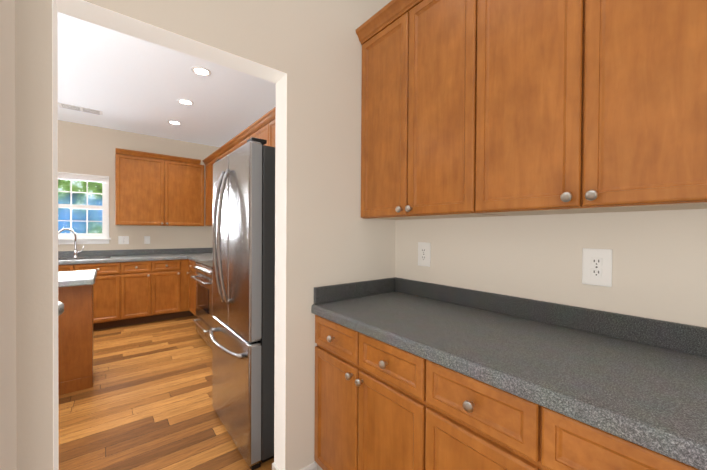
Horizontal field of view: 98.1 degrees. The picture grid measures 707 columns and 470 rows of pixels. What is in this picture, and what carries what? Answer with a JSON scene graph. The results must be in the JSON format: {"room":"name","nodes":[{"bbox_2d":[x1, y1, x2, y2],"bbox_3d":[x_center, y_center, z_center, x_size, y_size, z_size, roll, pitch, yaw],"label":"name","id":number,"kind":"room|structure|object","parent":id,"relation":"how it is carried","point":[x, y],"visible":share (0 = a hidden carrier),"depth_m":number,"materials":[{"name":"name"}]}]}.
{"room":"butler's pantry","nodes":[
{"label":"butler's pantry","id":0,"kind":"room"},
{"bbox_2d":[0,0,16,469],"bbox_3d":[0.109,-0.086,-0.570,0.120,2.740,3.691,0,1,-39],"label":"wall","id":1,"kind":"structure","parent":0,"point":[8,451],"depth_m":0.83,"materials":[{"name":"paint"}]},
{"bbox_2d":[58,120,219,250],"bbox_3d":[-4.312,-0.154,3.837,5.000,2.740,0.120,0,1,-39],"label":"wall","id":2,"kind":"structure","parent":0,"point":[86,149],"depth_m":4.46,"materials":[{"name":"paint"}]},
{"bbox_2d":[58,172,110,244],"bbox_3d":[-3.847,-0.356,4.176,0.858,0.964,0.170,0,1,-39],"label":"kitchen window","id":3,"kind":"structure","parent":2,"relation":"in","point":[102,237],"depth_m":4.28,"materials":[{"name":"white wood"}]},
{"bbox_2d":[118,236,128,243],"bbox_3d":[-3.376,0.076,4.508,0.125,0.120,0.007,0,1,-39],"label":"electrical outlet","id":4,"kind":"object","parent":2,"relation":"attached to","point":[123,239],"visible":1,"depth_m":4.50,"materials":[{"name":"white plastic"}]},
{"bbox_2d":[144,236,149,243],"bbox_3d":[-3.150,0.075,4.687,0.075,0.120,0.009,0,1,-39],"label":"electrical outlet","id":5,"kind":"object","parent":2,"relation":"attached to","point":[146,239],"visible":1,"depth_m":4.68,"materials":[{"name":"white plastic"}]},
{"bbox_2d":[115,148,203,226],"bbox_3d":[-2.900,-0.660,4.654,1.125,1.044,0.358,0,1,-39],"label":"upper cabinet","id":6,"kind":"object","parent":2,"relation":"attached to","point":[153,189],"visible":1,"depth_m":4.50,"materials":[{"name":"brown wood"}]},
{"bbox_2d":[59,316,273,469],"bbox_3d":[-1.814,1.290,0.804,5.500,0.060,8.370,0,1,-39],"label":"floor","id":7,"kind":"structure","parent":0,"point":[144,402],"depth_m":2.20,"materials":[{"name":"brown wood"}]},
{"bbox_2d":[58,285,92,394],"bbox_3d":[-3.176,0.807,1.839,2.469,0.868,0.639,0,1,-39],"label":"kitchen island","id":8,"kind":"object","parent":7,"relation":"on","point":[75,345],"visible":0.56,"depth_m":2.44,"materials":[{"name":"brown wood"}]},
{"bbox_2d":[58,270,96,286],"bbox_3d":[-3.153,0.351,1.823,2.487,0.046,0.705,0,1,-39],"label":"island countertop","id":9,"kind":"structure","parent":8,"relation":"on","point":[75,278],"depth_m":2.33,"materials":[{"name":"grey stone"}]},
{"bbox_2d":[58,262,121,330],"bbox_3d":[-3.584,0.785,3.965,0.895,0.868,0.608,0,1,-39],"label":"base cabinet","id":10,"kind":"object","parent":7,"relation":"on","point":[107,287],"depth_m":3.93,"materials":[{"name":"brown wood"}]},
{"bbox_2d":[58,248,212,264],"bbox_3d":[-4.040,0.286,3.585,4.888,0.131,0.620,0,1,-39],"label":"countertop","id":11,"kind":"structure","parent":10,"relation":"on","point":[134,255],"depth_m":4.37,"materials":[{"name":"grey stone"}]},
{"bbox_2d":[58,228,83,256],"bbox_3d":[-3.733,0.107,4.044,0.280,0.392,0.184,0,1,-39],"label":"faucet","id":12,"kind":"object","parent":11,"relation":"on","point":[75,243],"visible":0.73,"depth_m":4.11,"materials":[{"name":"silver metal"}]},
{"bbox_2d":[58,256,110,260],"bbox_3d":[-3.582,0.325,3.934,0.738,0.048,0.408,0,1,-39],"label":"sink","id":13,"kind":"object","parent":11,"relation":"in","point":[85,258],"visible":0.4,"depth_m":4.10,"materials":[{"name":"silver metal"}]},
{"bbox_2d":[122,261,153,325],"bbox_3d":[-3.102,0.785,4.352,0.340,0.868,0.608,0,1,-39],"label":"base cabinet","id":14,"kind":"object","parent":7,"relation":"on","point":[131,293],"depth_m":4.14,"materials":[{"name":"brown wood"}]},
{"bbox_2d":[154,259,181,321],"bbox_3d":[-2.831,0.785,4.570,0.356,0.868,0.608,0,1,-39],"label":"base cabinet","id":15,"kind":"object","parent":7,"relation":"on","point":[167,273],"depth_m":4.36,"materials":[{"name":"brown wood"}]},
{"bbox_2d":[182,259,194,316],"bbox_3d":[-2.416,0.784,4.902,0.707,0.868,0.608,0,1,-39],"label":"base cabinet","id":16,"kind":"object","parent":7,"relation":"on","point":[185,262],"depth_m":4.51,"materials":[{"name":"brown wood"}]},
{"bbox_2d":[187,260,196,315],"bbox_3d":[-1.915,0.793,4.333,0.636,0.868,0.907,0,1,-39],"label":"base cabinet","id":17,"kind":"object","parent":7,"relation":"on","point":[192,292],"visible":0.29,"depth_m":4.36,"materials":[{"name":"brown wood"}]},
{"bbox_2d":[188,255,212,261],"bbox_3d":[-1.901,0.293,4.329,0.620,0.131,0.894,0,1,-39],"label":"countertop","id":18,"kind":"structure","parent":17,"relation":"on","point":[202,258],"depth_m":4.25,"materials":[{"name":"grey stone"}]},
{"bbox_2d":[190,260,213,349],"bbox_3d":[-1.452,0.691,3.631,0.737,1.090,0.764,0,1,-39],"label":"range","id":19,"kind":"object","parent":7,"relation":"on","point":[203,320],"visible":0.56,"depth_m":3.38,"materials":[{"name":"silver metal"}]},
{"bbox_2d":[209,137,274,469],"bbox_3d":[-0.452,0.367,2.153,0.986,1.778,0.731,0,1,-39],"label":"fridge","id":20,"kind":"object","parent":7,"relation":"on","point":[242,334],"visible":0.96,"depth_m":1.69,"materials":[{"name":"silver metal"}]},
{"bbox_2d":[314,315,417,469],"bbox_3d":[0.244,0.833,1.472,0.589,0.868,0.692,0,1,-39],"label":"base cabinet","id":21,"kind":"object","parent":7,"relation":"on","point":[380,405],"depth_m":1.26,"materials":[{"name":"brown wood"}]},
{"bbox_2d":[418,356,698,469],"bbox_3d":[0.677,0.840,0.932,0.589,0.868,0.692,0,1,-39],"label":"base cabinet","id":22,"kind":"object","parent":7,"relation":"on","point":[465,422],"depth_m":0.82,"materials":[{"name":"brown wood"}]},
{"bbox_2d":[311,277,706,469],"bbox_3d":[1.107,0.349,0.382,0.605,0.131,3.460,0,1,-39],"label":"countertop","id":23,"kind":"structure","parent":22,"relation":"on","point":[640,381],"depth_m":0.95,"materials":[{"name":"grey stone"}]},
{"bbox_3d":[-2.315,0.822,0.825,1.145,0.868,0.480,0,1,-39],"label":"base cabinet","id":24,"kind":"object","parent":7,"relation":"on","visible":0},
{"bbox_2d":[58,301,63,315],"bbox_3d":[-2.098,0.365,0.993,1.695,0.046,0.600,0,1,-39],"label":"knob","id":25,"kind":"object","parent":24,"relation":"on","point":[60,308],"depth_m":1.49,"materials":[{"name":"grey metal"}]},
{"bbox_2d":[58,12,275,146],"bbox_3d":[-1.796,-1.520,0.779,5.500,0.080,8.370,0,1,-39],"label":"ceiling","id":26,"kind":"structure","parent":0,"point":[124,82],"depth_m":3.17,"materials":[{"name":"white paint"}]},
{"bbox_2d":[58,102,102,115],"bbox_3d":[-3.272,-1.512,3.690,0.400,0.008,0.180,0,1,-39],"label":"ceiling vent","id":27,"kind":"object","parent":26,"relation":"in","point":[81,109],"visible":0.88,"depth_m":3.67,"materials":[{"name":"white metal"}]},
{"bbox_2d":[167,120,181,124],"bbox_3d":[-2.412,-1.511,4.137,0.170,0.007,0.170,0,1,-39],"label":"recessed light","id":28,"kind":"object","parent":26,"relation":"in","point":[174,122],"visible":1,"depth_m":4.13,"materials":[{"name":"white"}]},
{"bbox_2d":[177,99,193,104],"bbox_3d":[-1.899,-1.502,3.471,0.170,0.007,0.170,0,1,-39],"label":"recessed light","id":29,"kind":"object","parent":26,"relation":"in","point":[184,101],"visible":0.96,"depth_m":3.47,"materials":[{"name":"white"}]},
{"bbox_2d":[191,66,211,75],"bbox_3d":[-1.389,-1.493,2.804,0.170,0.007,0.170,0,1,-39],"label":"recessed light","id":30,"kind":"object","parent":26,"relation":"in","point":[200,71],"visible":1,"depth_m":2.80,"materials":[{"name":"white"}]},
{"bbox_2d":[15,0,395,469],"bbox_3d":[-1.675,-0.106,0.445,4.869,2.740,0.125,0,1,-39],"label":"wall","id":31,"kind":"structure","parent":0,"point":[312,49],"depth_m":1.47,"materials":[{"name":"paint"}]},
{"bbox_2d":[52,0,286,469],"bbox_3d":[-0.669,0.250,1.257,0.796,2.026,0.123,0,1,-39],"label":"door frame","id":32,"kind":"structure","parent":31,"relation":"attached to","point":[101,16],"depth_m":1.30,"materials":[{"name":"white paint"}]},
{"bbox_2d":[272,462,316,469],"bbox_3d":[0.477,1.230,-0.098,1.043,0.105,3.696,0,1,-39],"label":"baseboard","id":33,"kind":"structure","parent":31,"relation":"attached to","point":[312,466],"depth_m":1.54,"materials":[{"name":"white"}]},
{"bbox_2d":[395,209,706,327],"bbox_3d":[1.508,-0.088,0.633,0.331,2.740,3.816,0,1,-39],"label":"wall","id":34,"kind":"structure","parent":0,"point":[659,264],"depth_m":1.19,"materials":[{"name":"paint"}]},
{"bbox_2d":[356,0,487,219],"bbox_3d":[0.368,-0.612,1.551,0.292,1.043,0.692,0,1,-39],"label":"upper cabinet","id":35,"kind":"object","parent":34,"relation":"attached to","point":[414,91],"depth_m":1.43,"materials":[{"name":"brown wood"}]},
{"bbox_2d":[418,242,430,266],"bbox_3d":[0.400,0.109,1.741,0.007,0.135,0.088,0,1,-39],"label":"outlet","id":36,"kind":"object","parent":34,"relation":"attached to","point":[424,253],"visible":1,"depth_m":1.74,"materials":[{"name":"white plastic"}]},
{"bbox_2d":[468,0,706,216],"bbox_3d":[0.801,-0.604,1.011,0.292,1.043,0.692,0,1,-39],"label":"upper cabinet","id":37,"kind":"object","parent":34,"relation":"attached to","point":[481,108],"depth_m":0.92,"materials":[{"name":"brown wood"}]},
{"bbox_2d":[582,248,611,286],"bbox_3d":[0.893,0.118,1.127,0.007,0.135,0.088,0,1,-39],"label":"outlet","id":38,"kind":"object","parent":34,"relation":"attached to","point":[597,267],"visible":1,"depth_m":1.12,"materials":[{"name":"white plastic"}]},
{"bbox_3d":[-0.978,-0.133,3.836,0.200,2.740,4.294,0,1,-39],"label":"wall","id":39,"kind":"structure","parent":0,"visible":0},
{"bbox_2d":[202,147,225,226],"bbox_3d":[-1.870,-0.653,4.530,0.319,1.043,1.196,0,1,-39],"label":"upper cabinet","id":40,"kind":"object","parent":39,"relation":"attached to","point":[210,160],"depth_m":4.68,"materials":[{"name":"brown wood"}]},
{"bbox_2d":[226,127,249,155],"bbox_3d":[-1.257,-0.884,3.765,0.319,0.560,0.759,0,1,-39],"label":"upper cabinet","id":41,"kind":"object","parent":39,"relation":"attached to","point":[238,141],"depth_m":3.62,"materials":[{"name":"brown wood"}]},
{"bbox_2d":[250,107,275,146],"bbox_3d":[-0.702,-0.632,3.073,0.319,1.043,1.021,0,1,-39],"label":"upper cabinet","id":42,"kind":"object","parent":39,"relation":"attached to","point":[262,127],"depth_m":2.99,"materials":[{"name":"brown wood"}]},
{"label":"outside","id":43,"kind":"structure","parent":0,"visible":0},
{"bbox_2d":[58,179,101,232],"bbox_3d":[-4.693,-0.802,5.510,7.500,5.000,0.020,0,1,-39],"label":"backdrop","id":44,"kind":"structure","parent":43,"point":[76,213],"depth_m":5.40,"materials":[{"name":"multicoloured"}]}
]}

